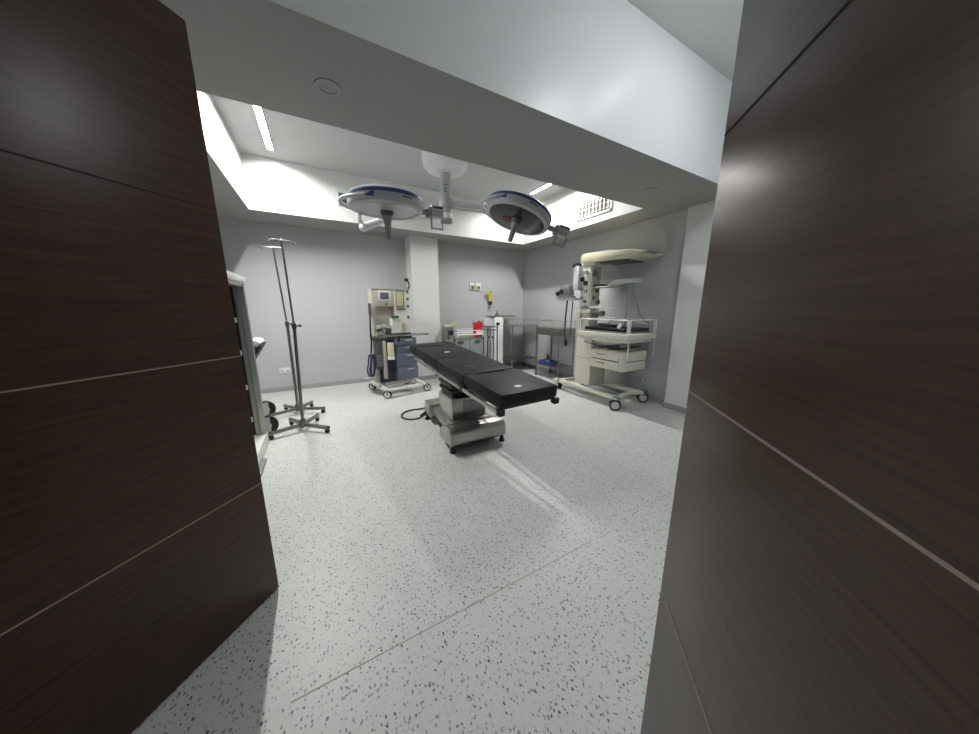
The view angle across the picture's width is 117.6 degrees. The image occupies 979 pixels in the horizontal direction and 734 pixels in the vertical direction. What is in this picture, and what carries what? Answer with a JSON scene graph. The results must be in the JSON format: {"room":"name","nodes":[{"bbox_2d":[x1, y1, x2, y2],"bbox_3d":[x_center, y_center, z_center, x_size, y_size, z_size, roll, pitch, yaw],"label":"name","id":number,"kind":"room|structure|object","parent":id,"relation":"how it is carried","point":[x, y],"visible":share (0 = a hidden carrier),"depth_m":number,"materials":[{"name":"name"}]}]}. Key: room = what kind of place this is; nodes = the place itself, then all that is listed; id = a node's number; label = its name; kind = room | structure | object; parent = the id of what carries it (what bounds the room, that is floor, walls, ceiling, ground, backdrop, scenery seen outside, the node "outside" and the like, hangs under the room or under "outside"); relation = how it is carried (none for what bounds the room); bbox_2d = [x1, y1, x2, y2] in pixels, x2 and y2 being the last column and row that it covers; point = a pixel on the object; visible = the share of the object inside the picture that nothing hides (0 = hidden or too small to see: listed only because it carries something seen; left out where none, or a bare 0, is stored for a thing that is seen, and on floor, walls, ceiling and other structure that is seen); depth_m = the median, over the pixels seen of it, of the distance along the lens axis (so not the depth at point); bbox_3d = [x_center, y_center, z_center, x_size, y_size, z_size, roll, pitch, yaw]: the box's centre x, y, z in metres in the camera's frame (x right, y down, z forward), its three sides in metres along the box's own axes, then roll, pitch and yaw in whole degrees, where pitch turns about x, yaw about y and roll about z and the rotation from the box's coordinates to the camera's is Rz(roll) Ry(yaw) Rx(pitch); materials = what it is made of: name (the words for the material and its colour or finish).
{"room":"operating room","nodes":[
{"label":"operating room","id":0,"kind":"room"},
{"bbox_2d":[218,218,523,388],"bbox_3d":[-1.650,-1.578,5.609,5.550,3.620,0.100,-6,13,-29],"label":"wall","id":1,"kind":"structure","parent":0,"point":[329,273],"depth_m":5.08,"materials":[{"name":"grey paint"}]},
{"bbox_2d":[279,368,290,372],"bbox_3d":[-3.366,0.058,4.884,0.150,0.085,0.015,-6,13,-29],"label":"wall outlet","id":2,"kind":"object","parent":1,"relation":"attached to","point":[282,370],"visible":1,"depth_m":4.88,"materials":[{"name":"white plastic"}]},
{"bbox_2d":[261,362,521,393],"bbox_3d":[-1.534,0.200,5.762,5.538,0.075,0.372,-6,13,-29],"label":"baseboard","id":3,"kind":"structure","parent":1,"relation":"attached to","point":[315,385],"depth_m":5.24,"materials":[{"name":"grey plastic"}]},
{"bbox_2d":[469,283,474,289],"bbox_3d":[-0.360,-1.692,6.243,0.124,0.150,0.050,-6,13,-29],"label":"outlet","id":4,"kind":"object","parent":1,"relation":"attached to","point":[471,285],"visible":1,"depth_m":6.23,"materials":[{"name":"white plastic"}]},
{"bbox_2d":[475,283,480,290],"bbox_3d":[-0.238,-1.706,6.311,0.124,0.150,0.050,-6,13,-29],"label":"outlet","id":5,"kind":"object","parent":1,"relation":"attached to","point":[477,285],"visible":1,"depth_m":6.29,"materials":[{"name":"white plastic"}]},
{"bbox_2d":[486,291,491,310],"bbox_3d":[-0.017,-1.434,6.455,0.167,0.442,0.122,-6,13,-29],"label":"flowmeter","id":6,"kind":"object","parent":1,"relation":"attached to","point":[487,293],"visible":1,"depth_m":6.43,"materials":[{"name":"yellow plastic"}]},
{"bbox_2d":[212,95,566,201],"bbox_3d":[-0.574,-2.827,3.601,4.340,0.370,2.550,-6,13,-29],"label":"ceiling","id":7,"kind":"structure","parent":0,"point":[297,140],"depth_m":3.70,"materials":[{"name":"grey paint"}]},
{"bbox_2d":[253,106,273,150],"bbox_3d":[-2.277,-2.502,2.935,0.068,0.020,1.520,-6,13,-29],"label":"recessed light","id":8,"kind":"object","parent":7,"relation":"in","point":[258,111],"visible":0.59,"depth_m":3.14,"materials":[{"name":"white plastic"}]},
{"bbox_2d":[338,150,570,247],"bbox_3d":[-0.419,-1.938,3.258,2.314,1.236,1.525,-6,13,-29],"label":"light","id":9,"kind":"object","parent":7,"relation":"hanging from","point":[516,212],"visible":1,"depth_m":3.06,"materials":[{"name":"white plastic"}]},
{"bbox_2d":[529,183,551,194],"bbox_3d":[0.939,-2.818,4.541,0.068,0.020,1.000,-6,13,-29],"label":"recessed light","id":10,"kind":"object","parent":7,"relation":"in","point":[547,184],"visible":0.41,"depth_m":4.76,"materials":[{"name":"white plastic"}]},
{"bbox_2d":[131,365,684,733],"bbox_3d":[-0.369,1.132,1.612,7.900,0.100,9.120,-6,13,-29],"label":"floor","id":11,"kind":"structure","parent":0,"point":[381,534],"depth_m":1.55,"materials":[{"name":"tile"}]},
{"bbox_2d":[227,271,268,476],"bbox_3d":[-2.249,0.077,2.410,0.520,1.640,0.880,-6,13,-29],"label":"shelf rack","id":12,"kind":"object","parent":11,"relation":"on","point":[237,288],"visible":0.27,"depth_m":2.77,"materials":[{"name":"white metal"}]},
{"bbox_2d":[253,337,278,431],"bbox_3d":[-2.730,0.181,3.304,0.587,1.079,0.958,-6,13,-29],"label":"cart","id":13,"kind":"object","parent":11,"relation":"on","point":[272,424],"visible":0.23,"depth_m":3.23,"materials":[{"name":"white plastic"}]},
{"bbox_2d":[259,245,324,415],"bbox_3d":[-2.528,-0.409,3.737,0.620,2.064,0.416,-6,13,-29],"label":"stand","id":14,"kind":"object","parent":11,"relation":"on","point":[296,407],"visible":0.8,"depth_m":3.73,"materials":[{"name":"silver metal"}]},
{"bbox_2d":[265,237,329,439],"bbox_3d":[-2.140,-0.280,3.172,0.578,2.039,0.534,-6,13,-29],"label":"stand","id":15,"kind":"object","parent":11,"relation":"on","point":[302,423],"visible":0.99,"depth_m":3.21,"materials":[{"name":"silver metal"}]},
{"bbox_2d":[364,278,430,398],"bbox_3d":[-1.490,-0.499,4.802,1.030,1.825,0.748,-8,14,-36],"label":"machine","id":16,"kind":"object","parent":11,"relation":"on","point":[389,312],"visible":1,"depth_m":4.64,"materials":[{"name":"beige plastic"}]},
{"bbox_2d":[374,289,393,305],"bbox_3d":[-1.637,-1.056,4.554,0.312,0.246,0.180,-6,13,-29],"label":"monitor","id":17,"kind":"object","parent":16,"relation":"on","point":[382,297],"depth_m":4.50,"materials":[{"name":"beige plastic"}]},
{"bbox_2d":[387,342,394,356],"bbox_3d":[-1.526,-0.268,4.587,0.101,0.217,0.101,-9,15,-39],"label":"canister","id":18,"kind":"object","parent":16,"relation":"on","point":[390,345],"depth_m":4.55,"materials":[{"name":"beige plastic"}]},
{"bbox_2d":[290,541,590,702],"bbox_3d":[-0.046,1.120,1.421,1.520,0.001,0.004,-6,13,-29],"label":"trim","id":19,"kind":"structure","parent":11,"relation":"on","point":[589,541],"depth_m":1.28,"materials":[{"name":"beige"}]},
{"bbox_2d":[440,328,483,354],"bbox_3d":[-0.565,-0.280,5.969,0.800,0.939,0.486,-6,13,-29],"label":"trolley","id":20,"kind":"object","parent":11,"relation":"on","point":[468,341],"visible":0.21,"depth_m":5.81,"materials":[{"name":"grey plastic"}]},
{"bbox_2d":[442,325,453,342],"bbox_3d":[-0.794,-0.630,5.667,0.155,0.337,0.255,-6,13,-29],"label":"pump","id":21,"kind":"object","parent":20,"relation":"on","point":[447,330],"visible":0.89,"depth_m":5.58,"materials":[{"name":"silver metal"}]},
{"bbox_2d":[452,322,455,336],"bbox_3d":[-0.683,-0.726,5.743,0.079,0.299,0.080,-6,13,-29],"label":"bottle","id":22,"kind":"object","parent":20,"relation":"on","point":[453,323],"visible":0.7,"depth_m":5.71,"materials":[{"name":"yellow plastic"}]},
{"bbox_2d":[454,335,483,339],"bbox_3d":[-0.489,-0.601,5.951,0.625,0.025,0.480,-6,13,-29],"label":"shelf","id":23,"kind":"object","parent":20,"relation":"attached to","point":[467,337],"depth_m":5.79,"materials":[{"name":"silver metal"}]},
{"bbox_2d":[472,321,481,336],"bbox_3d":[-0.240,-0.767,5.952,0.155,0.299,0.150,-6,13,-29],"label":"bin","id":24,"kind":"object","parent":20,"relation":"on","point":[477,325],"visible":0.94,"depth_m":5.90,"materials":[{"name":"red plastic"}]},
{"bbox_2d":[401,342,558,453],"bbox_3d":[-0.317,0.303,3.177,0.804,0.914,2.110,-7,14,-32],"label":"table","id":25,"kind":"object","parent":11,"relation":"on","point":[468,379],"visible":1,"depth_m":2.92,"materials":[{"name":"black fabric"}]},
{"bbox_2d":[409,342,455,354],"bbox_3d":[-0.743,-0.254,3.910,0.570,0.116,0.224,-7,14,-32],"label":"cushion","id":26,"kind":"object","parent":25,"relation":"on","point":[412,347],"depth_m":3.83,"materials":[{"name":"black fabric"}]},
{"bbox_2d":[415,345,480,367],"bbox_3d":[-0.502,-0.144,3.550,0.570,0.145,0.668,-7,14,-32],"label":"cushion","id":27,"kind":"object","parent":25,"relation":"on","point":[429,354],"depth_m":3.46,"materials":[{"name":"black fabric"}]},
{"bbox_2d":[437,355,512,383],"bbox_3d":[-0.156,0.010,3.034,0.570,0.140,0.608,-7,14,-32],"label":"cushion","id":28,"kind":"object","parent":25,"relation":"on","point":[455,368],"depth_m":2.94,"materials":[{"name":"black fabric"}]},
{"bbox_2d":[464,368,556,406],"bbox_3d":[0.167,0.155,2.550,0.570,0.139,0.589,-7,14,-32],"label":"cushion","id":29,"kind":"object","parent":25,"relation":"on","point":[501,387],"depth_m":2.41,"materials":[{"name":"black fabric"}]},
{"bbox_2d":[478,317,502,362],"bbox_3d":[0.018,-0.506,6.510,0.460,1.170,0.320,-6,13,-29],"label":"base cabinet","id":30,"kind":"object","parent":11,"relation":"on","point":[490,321],"visible":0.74,"depth_m":6.36,"materials":[{"name":"metal"}]},
{"bbox_2d":[486,315,514,316],"bbox_3d":[0.247,-1.115,6.506,0.610,0.024,0.240,-6,13,-29],"label":"steel tray","id":31,"kind":"object","parent":30,"relation":"on","point":[499,315],"visible":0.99,"depth_m":6.46,"materials":[{"name":"silver metal"}]},
{"bbox_2d":[482,322,499,360],"bbox_3d":[0.004,-0.384,6.086,0.267,1.060,0.356,-6,13,-29],"label":"stand","id":32,"kind":"object","parent":11,"relation":"on","point":[497,323],"visible":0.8,"depth_m":5.97,"materials":[{"name":"silver metal"}]},
{"bbox_2d":[503,318,537,369],"bbox_3d":[0.647,-0.501,6.599,0.708,1.130,0.502,-6,13,-29],"label":"trolley","id":33,"kind":"object","parent":11,"relation":"on","point":[523,356],"visible":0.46,"depth_m":6.54,"materials":[{"name":"silver metal"}]},
{"bbox_2d":[503,354,535,359],"bbox_3d":[0.644,-0.223,6.659,0.660,0.020,0.480,-6,13,-29],"label":"shelf","id":34,"kind":"object","parent":33,"relation":"attached to","point":[522,356],"depth_m":6.55,"materials":[{"name":"silver metal"}]},
{"bbox_2d":[503,324,537,326],"bbox_3d":[0.646,-0.919,6.519,0.660,0.020,0.480,-6,13,-29],"label":"shelf","id":35,"kind":"object","parent":33,"relation":"attached to","point":[511,325],"depth_m":6.41,"materials":[{"name":"silver metal"}]},
{"bbox_2d":[535,320,574,377],"bbox_3d":[1.280,-0.348,5.863,0.429,1.125,0.708,-6,13,-29],"label":"trolley","id":36,"kind":"object","parent":11,"relation":"on","point":[558,331],"visible":0.78,"depth_m":5.67,"materials":[{"name":"silver metal"}]},
{"bbox_2d":[539,359,556,365],"bbox_3d":[1.192,-0.107,5.979,0.247,0.085,0.340,-6,13,-29],"label":"plastic tray","id":37,"kind":"object","parent":36,"relation":"on","point":[542,361],"visible":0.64,"depth_m":5.89,"materials":[{"name":"blue plastic"}]},
{"bbox_2d":[536,362,572,368],"bbox_3d":[1.285,-0.043,5.929,0.395,0.020,0.660,-6,13,-29],"label":"shelf","id":38,"kind":"object","parent":36,"relation":"attached to","point":[561,366],"depth_m":5.74,"materials":[{"name":"silver metal"}]},
{"bbox_2d":[537,326,574,329],"bbox_3d":[1.287,-0.768,5.782,0.395,0.020,0.660,-6,13,-29],"label":"shelf","id":39,"kind":"object","parent":36,"relation":"attached to","point":[538,327],"depth_m":5.67,"materials":[{"name":"silver metal"}]},
{"bbox_2d":[553,249,662,410],"bbox_3d":[1.747,-0.613,4.531,0.818,2.175,1.458,-5,13,-25],"label":"infant warmer","id":40,"kind":"object","parent":11,"relation":"on","point":[598,349],"visible":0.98,"depth_m":4.37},
{"bbox_2d":[558,298,578,300],"bbox_3d":[1.282,-1.099,4.820,0.140,0.030,0.340,-6,13,-29],"label":"shelf","id":41,"kind":"object","parent":40,"relation":"attached to","point":[563,299],"depth_m":4.74,"materials":[{"name":"grey plastic"}]},
{"bbox_2d":[596,284,615,287],"bbox_3d":[1.714,-1.225,4.493,0.200,0.050,0.420,-6,13,-29],"label":"shelf","id":42,"kind":"object","parent":40,"relation":"attached to","point":[597,285],"depth_m":4.42,"materials":[{"name":"grey plastic"}]},
{"bbox_2d":[583,329,650,333],"bbox_3d":[1.832,-0.527,4.316,0.540,0.020,0.740,-6,13,-29],"label":"tray","id":43,"kind":"object","parent":40,"relation":"on","point":[639,331],"depth_m":4.06,"materials":[{"name":"grey plastic"}]},
{"bbox_2d":[581,249,662,264],"bbox_3d":[1.869,-1.563,4.205,0.466,0.182,1.094,-6,13,-29],"label":"hood","id":44,"kind":"object","parent":40,"relation":"attached to","point":[623,256],"depth_m":4.06,"materials":[{"name":"beige plastic"}]},
{"bbox_2d":[405,235,439,376],"bbox_3d":[-1.255,-1.069,5.671,0.500,2.600,0.360,-6,13,-29],"label":"pillar","id":45,"kind":"structure","parent":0,"point":[421,252],"depth_m":5.44,"materials":[{"name":"white paint"}]},
{"bbox_2d":[207,152,666,251],"bbox_3d":[-0.821,-2.561,3.923,5.550,1.020,3.250,-6,13,-29],"label":"ceiling","id":46,"kind":"structure","parent":0,"point":[231,205],"depth_m":4.40,"materials":[{"name":"paint"}]},
{"bbox_2d":[197,91,643,244],"bbox_3d":[-0.575,-2.327,3.702,4.340,0.650,2.550,-6,13,-29],"label":"trim","id":47,"kind":"structure","parent":46,"relation":"attached to","point":[266,184],"depth_m":4.09,"materials":[{"name":"white paint"}]},
{"bbox_2d":[338,192,346,206],"bbox_3d":[-1.990,-2.426,4.347,0.400,0.180,0.013,-6,13,-29],"label":"return grille","id":48,"kind":"object","parent":47,"relation":"attached to","point":[339,193],"visible":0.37,"depth_m":4.27,"materials":[{"name":"metal"}]},
{"bbox_2d":[576,196,612,221],"bbox_3d":[1.529,-2.359,4.372,0.014,0.260,0.670,-6,13,-29],"label":"grille","id":49,"kind":"object","parent":47,"relation":"attached to","point":[594,206],"visible":0.79,"depth_m":4.38,"materials":[{"name":"white metal"}]},
{"bbox_2d":[159,0,717,214],"bbox_3d":[0.186,-2.205,2.179,5.550,1.020,0.840,-6,13,-29],"label":"ceiling beam","id":50,"kind":"structure","parent":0,"point":[266,54],"depth_m":1.82,"materials":[{"name":"paint"}]},
{"bbox_2d":[314,78,341,96],"bbox_3d":[-0.915,-1.583,1.682,0.140,0.009,0.140,-6,13,-29],"label":"recessed light","id":51,"kind":"object","parent":50,"relation":"attached to","point":[328,87],"visible":1,"depth_m":1.68,"materials":[{"name":"grey plastic"}]},
{"bbox_2d":[318,82,337,93],"bbox_3d":[-0.915,-1.585,1.681,0.098,0.004,0.098,-6,13,-29],"label":"diffuser","id":52,"kind":"object","parent":51,"relation":"attached to","point":[324,87],"depth_m":1.68,"materials":[{"name":"paint"}]},
{"bbox_2d":[643,187,657,192],"bbox_3d":[1.705,-1.871,3.142,0.140,0.009,0.140,-6,13,-29],"label":"recessed light","id":53,"kind":"object","parent":50,"relation":"attached to","point":[652,189],"visible":1,"depth_m":3.13,"materials":[{"name":"grey plastic"}]},
{"bbox_2d":[269,0,731,183],"bbox_3d":[0.393,-2.059,1.835,5.550,0.870,0.001,-6,13,-29],"label":"wall","id":54,"kind":"structure","parent":0,"point":[604,68],"depth_m":1.94,"materials":[{"name":"white paint"}]},
{"bbox_2d":[522,210,687,399],"bbox_3d":[2.513,-1.245,4.024,0.100,3.620,7.020,-6,13,-29],"label":"wall","id":55,"kind":"structure","parent":0,"point":[546,269],"depth_m":4.68,"materials":[{"name":"grey paint"}]},
{"bbox_2d":[521,362,685,413],"bbox_3d":[2.427,0.502,4.324,0.092,0.075,6.808,-6,13,-29],"label":"baseboard","id":56,"kind":"structure","parent":55,"relation":"attached to","point":[651,399],"depth_m":4.86,"materials":[{"name":"grey plastic"}]},
{"bbox_2d":[638,376,647,383],"bbox_3d":[2.335,0.197,4.508,0.015,0.085,0.150,-6,13,-29],"label":"wall outlet","id":57,"kind":"object","parent":55,"relation":"attached to","point":[641,379],"visible":1,"depth_m":4.50,"materials":[{"name":"grey paint"}]},
{"bbox_2d":[627,0,743,81],"bbox_3d":[0.629,-2.023,-0.911,7.800,0.150,4.930,-6,13,-29],"label":"ceiling","id":58,"kind":"structure","parent":0,"point":[710,29],"depth_m":2.23,"materials":[{"name":"white paint"}]},
{"bbox_2d":[664,200,715,407],"bbox_3d":[2.741,-0.628,3.548,0.080,2.600,0.970,-6,13,-29],"label":"pillar","id":59,"kind":"structure","parent":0,"point":[699,217],"depth_m":3.78,"materials":[{"name":"white paint"}]},
{"bbox_3d":[-0.320,-0.440,0.001,2.406,3.620,2.631,-6,13,-29],"label":"doorway","id":60,"kind":"structure","parent":0,"visible":0},
{"bbox_3d":[-0.483,0.160,0.171,1.233,2.375,1.339,-6,13,-29],"label":"door frame","id":61,"kind":"structure","parent":60,"relation":"attached to","visible":0},
{"bbox_2d":[0,0,278,733],"bbox_3d":[-1.163,0.032,0.864,0.046,2.332,0.818,3,12,13],"label":"door","id":62,"kind":"structure","parent":61,"relation":"attached to","point":[135,538],"depth_m":0.89,"materials":[{"name":"laminate"}]},
{"bbox_2d":[641,0,978,733],"bbox_3d":[0.423,0.140,0.354,0.046,2.332,0.814,3,12,14],"label":"door","id":63,"kind":"structure","parent":61,"relation":"attached to","point":[821,569],"depth_m":0.35,"materials":[{"name":"laminate"}]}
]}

